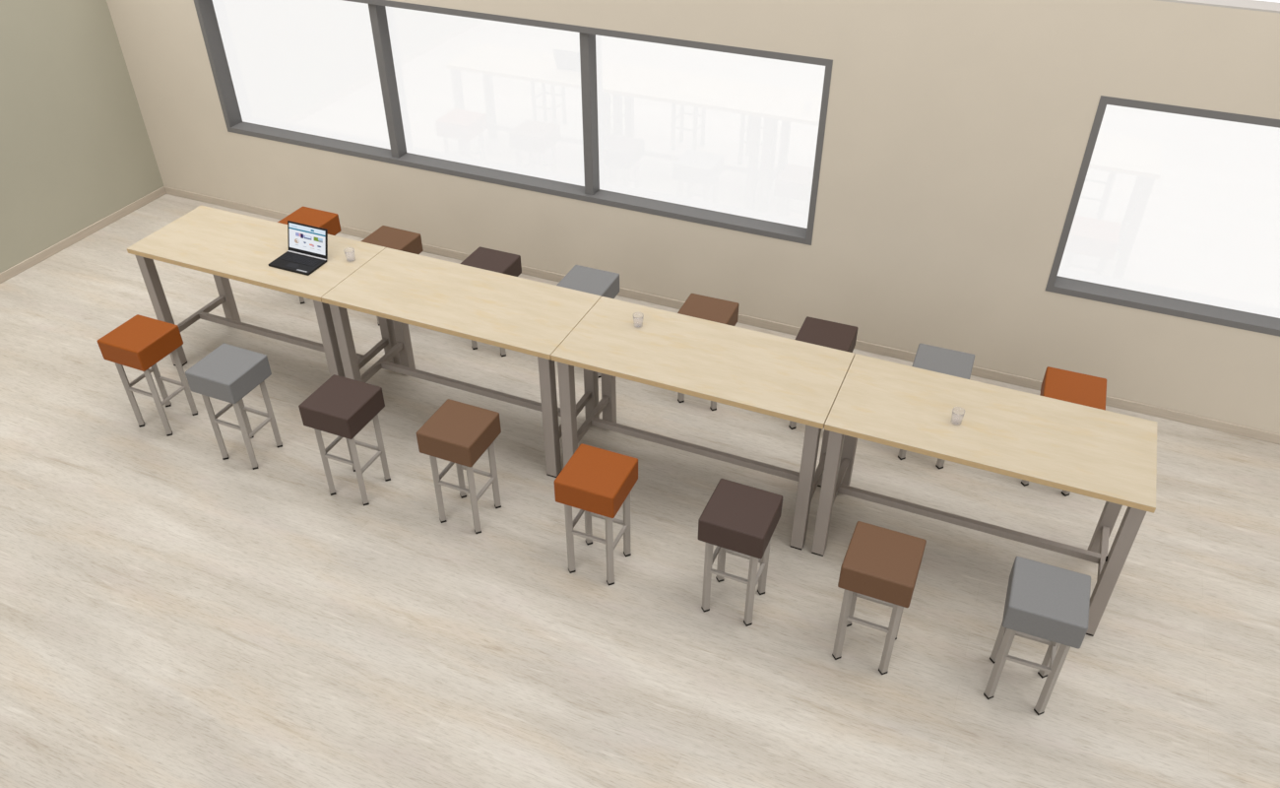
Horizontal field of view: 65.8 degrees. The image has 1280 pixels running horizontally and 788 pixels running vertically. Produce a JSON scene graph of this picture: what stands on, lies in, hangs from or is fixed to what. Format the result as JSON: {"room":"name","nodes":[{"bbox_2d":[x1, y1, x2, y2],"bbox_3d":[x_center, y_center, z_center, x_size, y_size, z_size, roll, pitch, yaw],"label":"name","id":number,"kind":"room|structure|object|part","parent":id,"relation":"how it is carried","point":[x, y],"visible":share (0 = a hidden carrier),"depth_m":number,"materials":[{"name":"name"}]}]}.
{"room":"office break room","nodes":[
{"label":"office break room","id":0,"kind":"room"},
{"bbox_2d":[0,0,163,272],"bbox_3d":[-7.501,-0.227,5.673,0.200,3.000,11.500,14,39,18],"label":"wall","id":1,"kind":"structure","parent":0,"point":[76,150],"depth_m":9.44,"materials":[{"name":"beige paint"}]},
{"bbox_2d":[0,186,166,283],"bbox_3d":[-7.404,0.962,6.516,0.014,0.086,11.500,14,39,18],"label":"baseboard","id":2,"kind":"structure","parent":1,"relation":"attached to","point":[44,254],"depth_m":9.89,"materials":[{"name":"brown wood"}]},
{"bbox_2d":[0,193,1279,787],"bbox_3d":[-0.368,2.784,4.263,15.630,0.100,11.695,14,39,18],"label":"floor","id":3,"kind":"structure","parent":0,"point":[174,612],"depth_m":6.14,"materials":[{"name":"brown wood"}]},
{"bbox_2d":[96,314,197,436],"bbox_3d":[-3.619,-0.123,7.370,0.389,0.800,0.389,14,39,18],"label":"bar stool","id":4,"kind":"object","parent":3,"relation":"on","point":[141,342],"visible":1,"depth_m":7.17,"materials":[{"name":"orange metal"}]},
{"bbox_3d":[-3.797,-0.021,7.360,0.037,0.620,0.037,-14,39,-17],"label":"leg","id":5,"kind":"part","parent":4,"relation":"part of","materials":[{"name":"silver metal"}]},
{"bbox_3d":[-3.619,-0.375,7.181,0.389,0.170,0.389,14,39,18],"label":"seat","id":6,"kind":"part","parent":4,"relation":"part of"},
{"bbox_3d":[-3.547,0.044,7.275,0.037,0.620,0.037,-14,39,-17],"label":"leg","id":7,"kind":"part","parent":4,"relation":"part of","materials":[{"name":"silver metal"}]},
{"bbox_3d":[-3.692,-0.169,7.557,0.037,0.620,0.037,-14,39,-17],"label":"leg","id":8,"kind":"part","parent":4,"relation":"part of","materials":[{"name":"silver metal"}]},
{"bbox_3d":[-3.442,-0.104,7.472,0.037,0.620,0.037,-14,39,-17],"label":"leg","id":9,"kind":"part","parent":4,"relation":"part of","materials":[{"name":"silver metal"}]},
{"bbox_2d":[185,343,282,469],"bbox_3d":[-2.854,0.106,7.066,0.389,0.800,0.389,14,39,18],"label":"bar stool","id":10,"kind":"object","parent":3,"relation":"on","point":[228,373],"visible":1,"depth_m":6.86,"materials":[{"name":"silver metal"}]},
{"bbox_3d":[-3.032,0.209,7.056,0.037,0.620,0.037,-14,39,-17],"label":"leg","id":11,"kind":"part","parent":10,"relation":"part of","materials":[{"name":"silver metal"}]},
{"bbox_3d":[-2.854,-0.145,6.877,0.389,0.170,0.389,14,39,18],"label":"seat","id":12,"kind":"part","parent":10,"relation":"part of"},
{"bbox_3d":[-2.927,0.061,7.253,0.037,0.620,0.037,-14,39,-17],"label":"leg","id":13,"kind":"part","parent":10,"relation":"part of","materials":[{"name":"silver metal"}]},
{"bbox_3d":[-2.782,0.273,6.971,0.037,0.620,0.037,-14,39,-17],"label":"leg","id":14,"kind":"part","parent":10,"relation":"part of","materials":[{"name":"silver metal"}]},
{"bbox_3d":[-2.677,0.125,7.168,0.037,0.620,0.037,-14,39,-17],"label":"leg","id":15,"kind":"part","parent":10,"relation":"part of","materials":[{"name":"silver metal"}]},
{"bbox_2d":[127,204,400,377],"bbox_3d":[-2.914,-0.672,7.850,1.801,1.100,0.792,14,39,18],"label":"table","id":16,"kind":"object","parent":3,"relation":"on","point":[225,245],"visible":0.7,"depth_m":7.57,"materials":[{"name":"brown wood"}]},
{"bbox_3d":[-3.806,-0.677,7.881,0.081,1.046,0.081,14,39,18],"label":"leg","id":17,"kind":"part","parent":16,"relation":"part of","materials":[{"name":"silver metal"}]},
{"bbox_3d":[-3.679,-0.663,8.265,0.040,0.050,0.568,14,39,18],"label":"rail","id":18,"kind":"part","parent":16,"relation":"part of","materials":[{"name":"silver metal"}]},
{"bbox_3d":[-3.551,-1.036,8.358,0.081,1.046,0.081,14,39,18],"label":"leg","id":19,"kind":"part","parent":16,"relation":"part of","materials":[{"name":"silver metal"}]},
{"bbox_3d":[-2.914,-0.466,8.005,1.622,0.050,0.040,14,39,18],"label":"long rail","id":20,"kind":"part","parent":16,"relation":"part of","materials":[{"name":"silver metal"}]},
{"bbox_2d":[268,220,327,275],"bbox_3d":[-2.512,-1.074,7.275,0.358,0.235,0.297,14,39,18],"label":"laptop","id":21,"kind":"object","parent":16,"relation":"on","point":[307,251],"visible":1,"depth_m":7.33,"materials":[{"name":"black plastic"}]},
{"bbox_3d":[-2.468,-1.143,7.353,0.358,0.226,0.009,14,23,18],"label":"lid","id":22,"kind":"part","parent":21,"relation":"part of","materials":[{"name":"black plastic"}]},
{"bbox_3d":[-2.277,-0.284,7.361,0.081,1.046,0.081,14,39,18],"label":"leg","id":23,"kind":"part","parent":16,"relation":"part of","materials":[{"name":"silver metal"}]},
{"bbox_3d":[-2.150,-0.270,7.745,0.040,0.050,0.568,14,39,18],"label":"rail","id":24,"kind":"part","parent":16,"relation":"part of","materials":[{"name":"silver metal"}]},
{"bbox_3d":[-2.023,-0.642,7.838,0.081,1.046,0.081,14,39,18],"label":"leg","id":25,"kind":"part","parent":16,"relation":"part of","materials":[{"name":"silver metal"}]},
{"bbox_2d":[277,206,341,304],"bbox_3d":[-2.882,-1.190,8.788,0.389,0.800,0.389,14,39,18],"label":"bar stool","id":26,"kind":"object","parent":3,"relation":"on","point":[329,221],"visible":0.16,"depth_m":8.59,"materials":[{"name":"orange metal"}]},
{"bbox_3d":[-2.881,-1.442,8.599,0.389,0.170,0.389,14,39,18],"label":"seat","id":27,"kind":"part","parent":26,"relation":"part of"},
{"bbox_2d":[298,374,390,505],"bbox_3d":[-1.976,0.332,6.767,0.389,0.800,0.389,14,39,18],"label":"bar stool","id":28,"kind":"object","parent":3,"relation":"on","point":[342,406],"visible":1,"depth_m":6.55,"materials":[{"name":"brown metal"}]},
{"bbox_3d":[-2.153,0.436,6.756,0.037,0.620,0.037,-14,39,-18],"label":"leg","id":29,"kind":"part","parent":28,"relation":"part of","materials":[{"name":"silver metal"}]},
{"bbox_3d":[-1.976,0.081,6.578,0.389,0.170,0.389,14,39,18],"label":"seat","id":30,"kind":"part","parent":28,"relation":"part of","materials":[{"name":"brown leather"}]},
{"bbox_3d":[-2.050,0.287,6.954,0.037,0.620,0.037,-14,39,-18],"label":"leg","id":31,"kind":"part","parent":28,"relation":"part of","materials":[{"name":"silver metal"}]},
{"bbox_3d":[-1.902,0.499,6.673,0.037,0.620,0.037,-14,39,-18],"label":"leg","id":32,"kind":"part","parent":28,"relation":"part of","materials":[{"name":"silver metal"}]},
{"bbox_3d":[-1.799,0.350,6.870,0.037,0.620,0.037,-14,39,-18],"label":"leg","id":33,"kind":"part","parent":28,"relation":"part of","materials":[{"name":"silver metal"}]},
{"bbox_2d":[361,225,423,325],"bbox_3d":[-2.100,-0.973,8.501,0.389,0.800,0.389,15,39,19],"label":"bar stool","id":34,"kind":"object","parent":3,"relation":"on","point":[386,236],"visible":0.26,"depth_m":8.29,"materials":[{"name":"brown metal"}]},
{"bbox_3d":[-2.100,-1.224,8.311,0.389,0.170,0.389,15,39,19],"label":"seat","id":35,"kind":"part","parent":34,"relation":"part of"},
{"bbox_2d":[416,398,501,533],"bbox_3d":[-1.160,0.498,6.548,0.389,0.800,0.389,14,39,18],"label":"bar stool","id":36,"kind":"object","parent":3,"relation":"on","point":[460,433],"visible":1,"depth_m":6.33,"materials":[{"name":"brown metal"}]},
{"bbox_3d":[-1.338,0.602,6.537,0.037,0.620,0.037,-14,39,-18],"label":"leg","id":37,"kind":"part","parent":36,"relation":"part of","materials":[{"name":"silver metal"}]},
{"bbox_3d":[-1.160,0.247,6.359,0.389,0.170,0.389,14,39,18],"label":"seat","id":38,"kind":"part","parent":36,"relation":"part of","materials":[{"name":"brown leather"}]},
{"bbox_3d":[-1.234,0.453,6.734,0.037,0.620,0.037,-14,39,-18],"label":"leg","id":39,"kind":"part","parent":36,"relation":"part of","materials":[{"name":"silver metal"}]},
{"bbox_3d":[-1.087,0.665,6.453,0.037,0.620,0.037,-14,39,-18],"label":"leg","id":40,"kind":"part","parent":36,"relation":"part of","materials":[{"name":"silver metal"}]},
{"bbox_3d":[-0.983,0.517,6.651,0.037,0.620,0.037,-14,39,-18],"label":"leg","id":41,"kind":"part","parent":36,"relation":"part of","materials":[{"name":"silver metal"}]},
{"bbox_2d":[320,247,601,477],"bbox_3d":[-1.254,-0.245,7.285,1.801,1.100,0.792,14,39,18],"label":"table","id":42,"kind":"object","parent":3,"relation":"on","point":[527,316],"visible":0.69,"depth_m":6.97,"materials":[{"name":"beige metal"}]},
{"bbox_3d":[-2.146,-0.250,7.316,0.081,1.046,0.081,14,39,18],"label":"leg","id":43,"kind":"part","parent":42,"relation":"part of","materials":[{"name":"silver metal"}]},
{"bbox_3d":[-2.019,-0.236,7.700,0.040,0.050,0.568,14,39,18],"label":"rail","id":44,"kind":"part","parent":42,"relation":"part of","materials":[{"name":"silver metal"}]},
{"bbox_3d":[-1.891,-0.609,7.793,0.081,1.046,0.081,14,39,18],"label":"leg","id":45,"kind":"part","parent":42,"relation":"part of","materials":[{"name":"silver metal"}]},
{"bbox_3d":[-1.254,-0.039,7.440,1.622,0.050,0.040,14,39,18],"label":"long rail","id":46,"kind":"part","parent":42,"relation":"part of","materials":[{"name":"silver metal"}]},
{"bbox_3d":[-0.617,0.143,6.796,0.081,1.046,0.081,14,39,18],"label":"leg","id":47,"kind":"part","parent":42,"relation":"part of","materials":[{"name":"silver metal"}]},
{"bbox_3d":[-0.490,0.157,7.180,0.040,0.050,0.568,14,39,18],"label":"rail","id":48,"kind":"part","parent":42,"relation":"part of","materials":[{"name":"silver metal"}]},
{"bbox_3d":[-0.363,-0.215,7.273,0.081,1.046,0.081,14,39,18],"label":"leg","id":49,"kind":"part","parent":42,"relation":"part of","materials":[{"name":"silver metal"}]},
{"bbox_2d":[460,246,521,357],"bbox_3d":[-1.221,-0.749,8.204,0.389,0.800,0.389,14,39,18],"label":"bar stool","id":50,"kind":"object","parent":3,"relation":"on","point":[502,262],"visible":0.35,"depth_m":8.00,"materials":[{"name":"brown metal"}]},
{"bbox_3d":[-1.398,-0.645,8.193,0.037,0.620,0.037,-14,39,-18],"label":"leg","id":51,"kind":"part","parent":50,"relation":"part of","materials":[{"name":"silver metal"}]},
{"bbox_3d":[-1.220,-1.000,8.014,0.389,0.170,0.389,14,39,18],"label":"seat","id":52,"kind":"part","parent":50,"relation":"part of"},
{"bbox_3d":[-1.147,-0.582,8.109,0.037,0.620,0.037,-14,39,-18],"label":"leg","id":53,"kind":"part","parent":50,"relation":"part of","materials":[{"name":"silver metal"}]},
{"bbox_2d":[556,264,619,378],"bbox_3d":[-0.412,-0.568,7.965,0.389,0.800,0.389,14,39,18],"label":"bar stool","id":54,"kind":"object","parent":3,"relation":"on","point":[588,280],"visible":0.27,"depth_m":7.74,"materials":[{"name":"silver metal"}]},
{"bbox_3d":[-0.412,-0.820,7.776,0.389,0.170,0.389,14,39,18],"label":"seat","id":55,"kind":"part","parent":54,"relation":"part of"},
{"bbox_2d":[553,443,638,585],"bbox_3d":[-0.262,0.772,6.186,0.389,0.800,0.389,14,39,18],"label":"bar stool","id":56,"kind":"object","parent":3,"relation":"on","point":[595,480],"visible":1,"depth_m":5.96,"materials":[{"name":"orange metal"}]},
{"bbox_3d":[-0.439,0.876,6.174,0.037,0.620,0.037,-14,39,-18],"label":"leg","id":57,"kind":"part","parent":56,"relation":"part of","materials":[{"name":"silver metal"}]},
{"bbox_3d":[-0.336,0.727,6.372,0.037,0.620,0.037,-14,39,-18],"label":"leg","id":58,"kind":"part","parent":56,"relation":"part of","materials":[{"name":"silver metal"}]},
{"bbox_3d":[-0.261,0.521,5.996,0.389,0.170,0.389,14,39,18],"label":"seat","id":59,"kind":"part","parent":56,"relation":"part of","materials":[{"name":"orange leather"}]},
{"bbox_3d":[-0.187,0.939,6.091,0.037,0.620,0.037,-14,39,-18],"label":"leg","id":60,"kind":"part","parent":56,"relation":"part of","materials":[{"name":"silver metal"}]},
{"bbox_3d":[-0.085,0.790,6.289,0.037,0.620,0.037,-14,39,-18],"label":"leg","id":61,"kind":"part","parent":56,"relation":"part of","materials":[{"name":"silver metal"}]},
{"bbox_2d":[550,296,854,550],"bbox_3d":[0.406,0.183,6.721,1.801,1.100,0.792,14,39,18],"label":"table","id":62,"kind":"object","parent":3,"relation":"on","point":[785,378],"visible":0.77,"depth_m":6.40,"materials":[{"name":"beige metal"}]},
{"bbox_3d":[-0.486,0.177,6.751,0.081,1.046,0.081,14,39,18],"label":"leg","id":63,"kind":"part","parent":62,"relation":"part of","materials":[{"name":"silver metal"}]},
{"bbox_3d":[-0.359,0.191,7.135,0.040,0.050,0.568,14,39,18],"label":"rail","id":64,"kind":"part","parent":62,"relation":"part of","materials":[{"name":"silver metal"}]},
{"bbox_3d":[-0.231,-0.181,7.228,0.081,1.046,0.081,14,39,18],"label":"leg","id":65,"kind":"part","parent":62,"relation":"part of","materials":[{"name":"silver metal"}]},
{"bbox_2d":[633,313,643,326],"bbox_3d":[-0.012,-0.491,6.625,0.075,0.090,0.075,14,39,18],"label":"drinking glass","id":66,"kind":"object","parent":62,"relation":"on","point":[642,317],"visible":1,"depth_m":6.62,"materials":[{"name":"clear glass"}]},
{"bbox_3d":[0.406,0.388,6.875,1.622,0.050,0.040,14,39,18],"label":"long rail","id":67,"kind":"part","parent":62,"relation":"part of","materials":[{"name":"silver metal"}]},
{"bbox_3d":[1.043,0.571,6.231,0.081,1.046,0.081,14,39,18],"label":"leg","id":68,"kind":"part","parent":62,"relation":"part of","materials":[{"name":"silver metal"}]},
{"bbox_3d":[1.170,0.585,6.615,0.040,0.050,0.568,14,39,18],"label":"rail","id":69,"kind":"part","parent":62,"relation":"part of","materials":[{"name":"silver metal"}]},
{"bbox_3d":[1.297,0.212,6.708,0.081,1.046,0.081,14,39,18],"label":"leg","id":70,"kind":"part","parent":62,"relation":"part of","materials":[{"name":"silver metal"}]},
{"bbox_2d":[677,293,739,411],"bbox_3d":[0.497,-0.306,7.619,0.389,0.800,0.389,14,39,17],"label":"bar stool","id":71,"kind":"object","parent":3,"relation":"on","point":[714,309],"visible":0.32,"depth_m":7.41,"materials":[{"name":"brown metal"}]},
{"bbox_3d":[0.321,-0.201,7.606,0.037,0.620,0.037,-14,39,-18],"label":"leg","id":72,"kind":"part","parent":71,"relation":"part of","materials":[{"name":"silver metal"}]},
{"bbox_3d":[0.497,-0.557,7.429,0.389,0.170,0.389,14,39,17],"label":"seat","id":73,"kind":"part","parent":71,"relation":"part of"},
{"bbox_3d":[0.573,-0.140,7.524,0.037,0.620,0.037,-14,39,-18],"label":"leg","id":74,"kind":"part","parent":71,"relation":"part of","materials":[{"name":"silver metal"}]},
{"bbox_2d":[697,478,782,626],"bbox_3d":[0.583,0.968,5.927,0.389,0.800,0.389,15,39,18],"label":"bar stool","id":75,"kind":"object","parent":3,"relation":"on","point":[741,520],"visible":1,"depth_m":5.70,"materials":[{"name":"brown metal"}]},
{"bbox_3d":[0.405,1.070,5.917,0.037,0.620,0.037,-13,39,-17],"label":"leg","id":76,"kind":"part","parent":75,"relation":"part of","materials":[{"name":"silver metal"}]},
{"bbox_3d":[0.511,0.922,6.114,0.037,0.620,0.037,-13,39,-17],"label":"leg","id":77,"kind":"part","parent":75,"relation":"part of","materials":[{"name":"silver metal"}]},
{"bbox_3d":[0.583,0.716,5.737,0.389,0.170,0.389,15,39,18],"label":"seat","id":78,"kind":"part","parent":75,"relation":"part of","materials":[{"name":"brown leather"}]},
{"bbox_3d":[0.655,1.135,5.832,0.037,0.620,0.037,-13,39,-17],"label":"leg","id":79,"kind":"part","parent":75,"relation":"part of","materials":[{"name":"silver metal"}]},
{"bbox_3d":[0.761,0.987,6.028,0.037,0.620,0.037,-13,39,-17],"label":"leg","id":80,"kind":"part","parent":75,"relation":"part of","materials":[{"name":"silver metal"}]},
{"bbox_2d":[788,316,858,429],"bbox_3d":[1.338,-0.108,7.357,0.389,0.800,0.389,14,39,17],"label":"bar stool","id":81,"kind":"object","parent":3,"relation":"on","point":[820,332],"visible":0.28,"depth_m":7.13,"materials":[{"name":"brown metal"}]},
{"bbox_3d":[1.161,-0.003,7.344,0.037,0.620,0.037,-14,39,-18],"label":"leg","id":82,"kind":"part","parent":81,"relation":"part of","materials":[{"name":"silver metal"}]},
{"bbox_3d":[1.338,-0.359,7.167,0.389,0.170,0.389,14,39,17],"label":"seat","id":83,"kind":"part","parent":81,"relation":"part of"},
{"bbox_2d":[832,520,926,675],"bbox_3d":[1.335,1.184,5.642,0.389,0.800,0.389,14,39,18],"label":"bar stool","id":84,"kind":"object","parent":3,"relation":"on","point":[880,565],"visible":1,"depth_m":5.40,"materials":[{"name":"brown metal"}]},
{"bbox_3d":[1.157,1.286,5.631,0.037,0.620,0.037,-14,39,-17],"label":"leg","id":85,"kind":"part","parent":84,"relation":"part of","materials":[{"name":"silver metal"}]},
{"bbox_3d":[1.262,1.138,5.828,0.037,0.620,0.037,-14,39,-17],"label":"leg","id":86,"kind":"part","parent":84,"relation":"part of","materials":[{"name":"silver metal"}]},
{"bbox_3d":[1.335,0.932,5.452,0.389,0.170,0.389,14,39,18],"label":"seat","id":87,"kind":"part","parent":84,"relation":"part of","materials":[{"name":"brown leather"}]},
{"bbox_3d":[1.407,1.351,5.546,0.037,0.620,0.037,-14,39,-17],"label":"leg","id":88,"kind":"part","parent":84,"relation":"part of","materials":[{"name":"silver metal"}]},
{"bbox_3d":[1.512,1.203,5.743,0.037,0.620,0.037,-14,39,-17],"label":"leg","id":89,"kind":"part","parent":84,"relation":"part of","materials":[{"name":"silver metal"}]},
{"bbox_2d":[897,343,974,469],"bbox_3d":[2.093,0.106,7.074,0.389,0.800,0.389,14,39,17],"label":"bar stool","id":90,"kind":"object","parent":3,"relation":"on","point":[948,361],"visible":0.34,"depth_m":6.86,"materials":[{"name":"silver metal"}]},
{"bbox_3d":[1.917,0.210,7.061,0.037,0.620,0.037,-14,39,-18],"label":"leg","id":91,"kind":"part","parent":90,"relation":"part of","materials":[{"name":"silver metal"}]},
{"bbox_3d":[2.169,0.272,6.980,0.037,0.620,0.037,-14,39,-18],"label":"leg","id":92,"kind":"part","parent":90,"relation":"part of","materials":[{"name":"silver metal"}]},
{"bbox_3d":[2.094,-0.146,6.885,0.389,0.170,0.389,14,39,17],"label":"seat","id":93,"kind":"part","parent":90,"relation":"part of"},
{"bbox_2d":[811,353,1157,636],"bbox_3d":[2.066,0.610,6.156,1.801,1.100,0.792,14,39,18],"label":"table","id":94,"kind":"object","parent":3,"relation":"on","point":[1111,457],"visible":0.96,"depth_m":5.82,"materials":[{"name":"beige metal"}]},
{"bbox_3d":[1.174,0.605,6.186,0.081,1.046,0.081,14,39,18],"label":"leg","id":95,"kind":"part","parent":94,"relation":"part of","materials":[{"name":"silver metal"}]},
{"bbox_3d":[1.301,0.618,6.570,0.040,0.050,0.568,14,39,18],"label":"rail","id":96,"kind":"part","parent":94,"relation":"part of","materials":[{"name":"silver metal"}]},
{"bbox_3d":[1.429,0.246,6.663,0.081,1.046,0.081,14,39,18],"label":"leg","id":97,"kind":"part","parent":94,"relation":"part of","materials":[{"name":"silver metal"}]},
{"bbox_2d":[951,406,964,425],"bbox_3d":[1.858,0.134,5.798,0.075,0.090,0.075,14,39,18],"label":"drinking glass","id":98,"kind":"object","parent":94,"relation":"on","point":[954,407],"visible":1,"depth_m":5.79,"materials":[{"name":"clear glass"}]},
{"bbox_3d":[2.065,0.815,6.310,1.622,0.050,0.040,14,39,18],"label":"long rail","id":99,"kind":"part","parent":94,"relation":"part of","materials":[{"name":"silver metal"}]},
{"bbox_3d":[2.830,1.012,6.050,0.040,0.050,0.568,14,39,18],"label":"rail","id":100,"kind":"part","parent":94,"relation":"part of","materials":[{"name":"silver metal"}]},
{"bbox_3d":[2.957,0.639,6.143,0.081,1.046,0.081,14,39,18],"label":"leg","id":101,"kind":"part","parent":94,"relation":"part of","materials":[{"name":"silver metal"}]},
{"bbox_3d":[2.703,0.998,5.666,0.081,1.046,0.081,14,39,18],"label":"leg","id":102,"kind":"part","parent":94,"relation":"part of","materials":[{"name":"silver metal"}]},
{"bbox_2d":[983,556,1090,714],"bbox_3d":[2.151,1.347,5.426,0.389,0.800,0.389,14,39,18],"label":"bar stool","id":103,"kind":"object","parent":3,"relation":"on","point":[1047,604],"visible":1,"depth_m":5.20,"materials":[{"name":"grey fabric"}]},
{"bbox_3d":[2.077,1.302,5.612,0.037,0.620,0.037,-14,39,-18],"label":"leg","id":104,"kind":"part","parent":103,"relation":"part of","materials":[{"name":"silver metal"}]},
{"bbox_3d":[1.974,1.451,5.414,0.037,0.620,0.037,-14,39,-18],"label":"leg","id":105,"kind":"part","parent":103,"relation":"part of","materials":[{"name":"silver metal"}]},
{"bbox_3d":[2.152,1.095,5.237,0.389,0.170,0.389,14,39,18],"label":"seat","id":106,"kind":"part","parent":103,"relation":"part of","materials":[{"name":"grey leather"}]},
{"bbox_3d":[2.328,1.364,5.530,0.037,0.620,0.037,-14,39,-18],"label":"leg","id":107,"kind":"part","parent":103,"relation":"part of","materials":[{"name":"silver metal"}]},
{"bbox_3d":[2.226,1.513,5.332,0.037,0.620,0.037,-14,39,-18],"label":"leg","id":108,"kind":"part","parent":103,"relation":"part of","materials":[{"name":"silver metal"}]},
{"bbox_2d":[1021,366,1106,496],"bbox_3d":[2.908,0.277,6.849,0.389,0.800,0.389,14,39,17],"label":"bar stool","id":109,"kind":"object","parent":3,"relation":"on","point":[1059,384],"visible":0.37,"depth_m":6.62,"materials":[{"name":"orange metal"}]},
{"bbox_3d":[2.908,0.025,6.659,0.389,0.170,0.389,14,39,17],"label":"seat","id":110,"kind":"part","parent":109,"relation":"part of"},
{"bbox_2d":[106,0,1279,434],"bbox_3d":[1.890,-1.634,7.556,15.630,3.000,0.195,14,39,18],"label":"wall","id":111,"kind":"structure","parent":0,"point":[957,132],"depth_m":7.48,"materials":[{"name":"beige paint"}]},
{"bbox_2d":[193,0,832,245],"bbox_3d":[-1.331,-2.556,8.562,5.980,1.497,0.174,14,39,18],"label":"window","id":112,"kind":"structure","parent":111,"relation":"in","point":[591,192],"depth_m":8.57,"materials":[{"name":"grey paint"}]},
{"bbox_2d":[164,186,1279,444],"bbox_3d":[1.946,-0.387,8.322,15.416,0.086,0.014,14,39,18],"label":"baseboard","id":113,"kind":"structure","parent":111,"relation":"attached to","point":[1229,427],"depth_m":8.35,"materials":[{"name":"brown wood"}]},
{"bbox_2d":[1045,95,1279,336],"bbox_3d":[4.921,-0.948,6.435,4.000,1.497,0.174,14,39,18],"label":"window","id":114,"kind":"structure","parent":111,"relation":"in","point":[1234,318],"depth_m":7.09,"materials":[{"name":"grey paint"}]},
{"bbox_2d":[1155,0,1279,12],"bbox_3d":[1.891,-2.837,6.651,15.630,0.012,0.195,14,39,18],"label":"trim","id":115,"kind":"structure","parent":111,"relation":"attached to","point":[1253,5],"depth_m":6.03,"materials":[{"name":"white paint"}]}
]}

